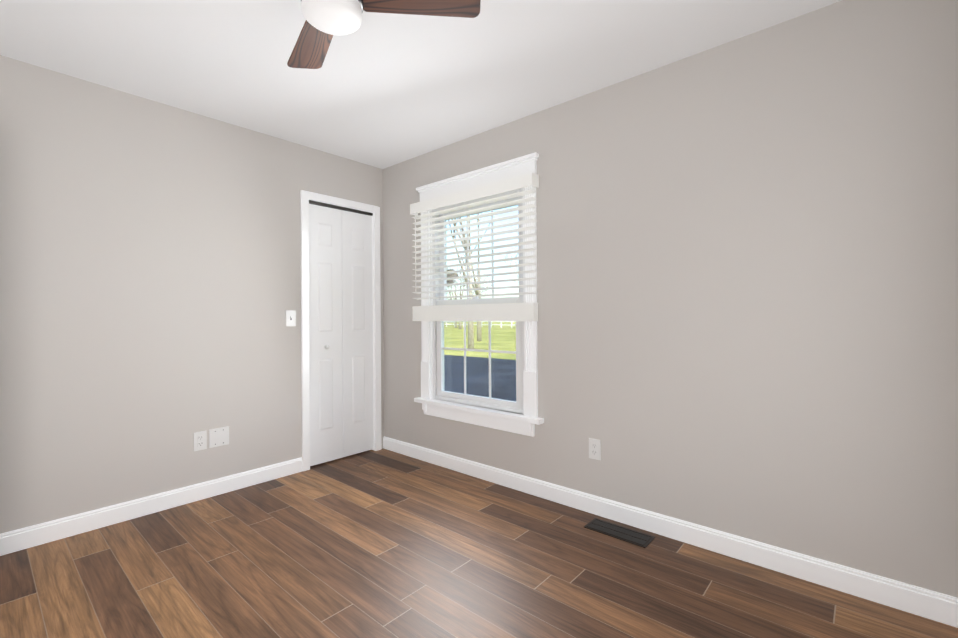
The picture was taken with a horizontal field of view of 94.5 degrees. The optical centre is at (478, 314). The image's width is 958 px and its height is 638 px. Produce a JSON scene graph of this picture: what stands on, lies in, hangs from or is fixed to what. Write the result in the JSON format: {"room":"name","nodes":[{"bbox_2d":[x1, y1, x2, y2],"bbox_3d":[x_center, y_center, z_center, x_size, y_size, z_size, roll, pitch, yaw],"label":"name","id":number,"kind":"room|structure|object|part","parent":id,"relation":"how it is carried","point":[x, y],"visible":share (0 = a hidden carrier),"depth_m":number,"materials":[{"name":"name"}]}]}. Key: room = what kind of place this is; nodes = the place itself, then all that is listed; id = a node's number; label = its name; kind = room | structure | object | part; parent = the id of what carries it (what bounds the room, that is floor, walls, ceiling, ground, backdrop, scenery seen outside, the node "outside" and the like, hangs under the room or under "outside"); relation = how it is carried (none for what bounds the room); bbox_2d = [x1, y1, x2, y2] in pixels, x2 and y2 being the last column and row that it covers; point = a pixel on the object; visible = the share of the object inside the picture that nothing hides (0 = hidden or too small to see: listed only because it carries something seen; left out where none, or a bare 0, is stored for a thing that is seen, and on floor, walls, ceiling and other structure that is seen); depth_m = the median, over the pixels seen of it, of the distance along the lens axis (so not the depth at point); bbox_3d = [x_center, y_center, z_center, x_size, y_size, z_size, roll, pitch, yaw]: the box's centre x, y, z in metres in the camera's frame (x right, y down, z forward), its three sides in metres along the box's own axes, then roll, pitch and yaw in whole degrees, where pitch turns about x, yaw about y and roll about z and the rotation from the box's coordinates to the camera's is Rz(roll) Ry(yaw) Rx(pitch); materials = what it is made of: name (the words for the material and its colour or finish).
{"room":"empty bedroom","nodes":[
{"label":"empty bedroom","id":0,"kind":"room"},
{"bbox_2d":[0,55,383,533],"bbox_3d":[-1.915,-0.052,2.747,0.140,2.440,3.400,-1,0,41],"label":"wall","id":1,"kind":"structure","parent":0,"point":[150,272],"depth_m":2.57,"materials":[{"name":"grey paint"}]},
{"bbox_2d":[0,457,302,555],"bbox_3d":[-2.097,1.116,2.410,0.017,0.105,2.368,-1,0,41],"label":"baseboard","id":2,"kind":"structure","parent":1,"relation":"attached to","point":[39,534],"depth_m":2.54,"materials":[{"name":"white wood"}]},
{"bbox_2d":[194,431,206,450],"bbox_3d":[-1.762,0.797,2.801,0.007,0.116,0.072,-1,0,41],"label":"electrical outlet","id":3,"kind":"object","parent":1,"relation":"attached to","point":[200,440],"visible":1,"depth_m":2.80,"materials":[{"name":"white plastic"}]},
{"bbox_2d":[209,426,228,447],"bbox_3d":[-1.690,0.795,2.883,0.006,0.118,0.118,-1,0,41],"label":"wall plate","id":4,"kind":"object","parent":1,"relation":"attached to","point":[218,437],"visible":1,"depth_m":2.88,"materials":[{"name":"white plastic"}]},
{"bbox_2d":[286,310,295,325],"bbox_3d":[-1.375,0.026,3.245,0.016,0.116,0.072,-1,0,41],"label":"light switch","id":5,"kind":"object","parent":1,"relation":"attached to","point":[290,317],"visible":1,"depth_m":3.24,"materials":[{"name":"white plastic"}]},
{"bbox_2d":[300,190,380,470],"bbox_3d":[-1.143,0.117,3.617,0.161,2.103,0.710,-1,0,41],"label":"trim","id":6,"kind":"structure","parent":1,"relation":"attached to","point":[307,198],"depth_m":3.42,"materials":[{"name":"white wood"}]},
{"bbox_2d":[309,204,373,465],"bbox_3d":[-1.102,0.151,3.582,0.062,2.000,0.591,-1,0,41],"label":"closet door","id":7,"kind":"structure","parent":1,"relation":"in","point":[341,331],"depth_m":3.57,"materials":[{"name":"white wood"}]},
{"bbox_2d":[0,0,841,168],"bbox_3d":[-0.836,-1.333,1.800,4.530,0.100,3.400,-1,0,41],"label":"ceiling","id":8,"kind":"structure","parent":0,"point":[381,90],"depth_m":2.20,"materials":[{"name":"white paint"}]},
{"bbox_2d":[287,0,480,68],"bbox_3d":[-0.573,-1.140,1.492,0.903,0.291,0.887,-1,0,41],"label":"ceiling fan","id":9,"kind":"object","parent":8,"relation":"hanging from","point":[325,21],"visible":1,"depth_m":1.55,"materials":[{"name":"brown wood"}]},
{"bbox_3d":[-0.651,-1.082,1.750,0.145,0.010,0.435,-15,8,-31],"label":"fan blade","id":10,"kind":"part","parent":9,"relation":"part of","materials":[{"name":"brown wood"}]},
{"bbox_3d":[-0.212,-1.086,1.516,0.435,0.010,0.145,0,-13,-2],"label":"fan blade","id":11,"kind":"part","parent":9,"relation":"part of","materials":[{"name":"brown wood"}]},
{"bbox_2d":[0,448,957,637],"bbox_3d":[-0.818,1.197,1.792,4.530,0.080,3.400,-1,0,41],"label":"floor","id":12,"kind":"structure","parent":0,"point":[383,543],"depth_m":1.95,"materials":[{"name":"brown wood"}]},
{"bbox_2d":[584,518,654,547],"bbox_3d":[0.737,1.145,2.340,0.334,0.006,0.137,-1,0,41],"label":"floor vent","id":13,"kind":"object","parent":12,"relation":"in","point":[637,538],"visible":1,"depth_m":2.33,"materials":[{"name":"brown metal"}]},
{"bbox_2d":[383,0,957,597],"bbox_3d":[0.581,-0.070,2.730,3.640,2.440,0.140,-1,0,41],"label":"wall","id":14,"kind":"structure","parent":0,"point":[747,280],"depth_m":2.03,"materials":[{"name":"grey paint"}]},
{"bbox_2d":[414,152,543,436],"bbox_3d":[-0.024,-0.117,3.197,1.179,1.797,0.163,-1,0,41],"label":"window unit","id":15,"kind":"structure","parent":14,"relation":"in","point":[489,402],"depth_m":3.14,"materials":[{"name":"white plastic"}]},
{"bbox_2d":[410,172,538,320],"bbox_3d":[-0.082,-0.415,3.129,1.154,0.918,0.084,-1,0,41],"label":"window blinds","id":16,"kind":"object","parent":15,"relation":"attached to","point":[505,312],"visible":0.98,"depth_m":3.05,"materials":[{"name":"white plastic"}]},
{"bbox_2d":[589,438,600,459],"bbox_3d":[0.668,0.775,2.559,0.072,0.116,0.007,-1,0,41],"label":"electrical outlet","id":17,"kind":"object","parent":14,"relation":"attached to","point":[594,448],"visible":1,"depth_m":2.55,"materials":[{"name":"white plastic"}]},
{"bbox_2d":[383,436,957,627],"bbox_3d":[0.487,1.099,2.715,3.503,0.105,0.017,-1,0,41],"label":"baseboard","id":18,"kind":"structure","parent":14,"relation":"attached to","point":[924,602],"depth_m":2.10,"materials":[{"name":"white wood"}]},
{"label":"outside","id":19,"kind":"structure","parent":0,"visible":0},
{"bbox_2d":[444,322,515,359],"bbox_3d":[31.300,1.665,55.813,140.000,0.200,119.500,-1,0,41],"label":"ground","id":20,"kind":"structure","parent":19,"point":[484,341],"depth_m":29.30,"materials":[{"name":"green plant"}]},
{"bbox_2d":[449,216,473,348],"bbox_3d":[-1.038,-3.559,21.248,3.808,10.568,4.228,-1,0,41],"label":"tree","id":21,"kind":"object","parent":20,"relation":"on","point":[471,336],"depth_m":21.70,"materials":[{"name":"brown plant"}]},
{"bbox_2d":[447,269,487,327],"bbox_3d":[-3.807,-2.563,60.726,10.407,8.882,7.371,-1,0,41],"label":"tree","id":22,"kind":"object","parent":20,"relation":"on","point":[455,292],"depth_m":61.53,"materials":[{"name":"grey plant"}]},
{"bbox_2d":[447,260,491,328],"bbox_3d":[-3.276,-2.718,55.568,8.607,9.167,8.249,-1,0,41],"label":"tree","id":23,"kind":"object","parent":20,"relation":"on","point":[460,322],"depth_m":55.56,"materials":[{"name":"plant"}]},
{"bbox_2d":[459,213,494,340],"bbox_3d":[0.214,-3.643,27.747,3.295,10.774,4.797,-1,0,41],"label":"tree","id":24,"kind":"object","parent":20,"relation":"on","point":[479,329],"depth_m":28.13,"materials":[{"name":"brown plant"}]},
{"bbox_2d":[444,355,515,400],"bbox_3d":[-0.080,1.627,12.318,70.000,0.020,7.300,-1,0,41],"label":"driveway","id":25,"kind":"structure","parent":20,"relation":"on","point":[480,368],"depth_m":11.61,"materials":[{"name":"grey asphalt"}]},
{"bbox_2d":[444,321,515,327],"bbox_3d":[12.916,1.159,53.021,64.000,1.050,0.100,-1,0,41],"label":"fence","id":26,"kind":"object","parent":20,"relation":"on","point":[481,323],"depth_m":63.21,"materials":[{"name":"white wood"}]}
]}

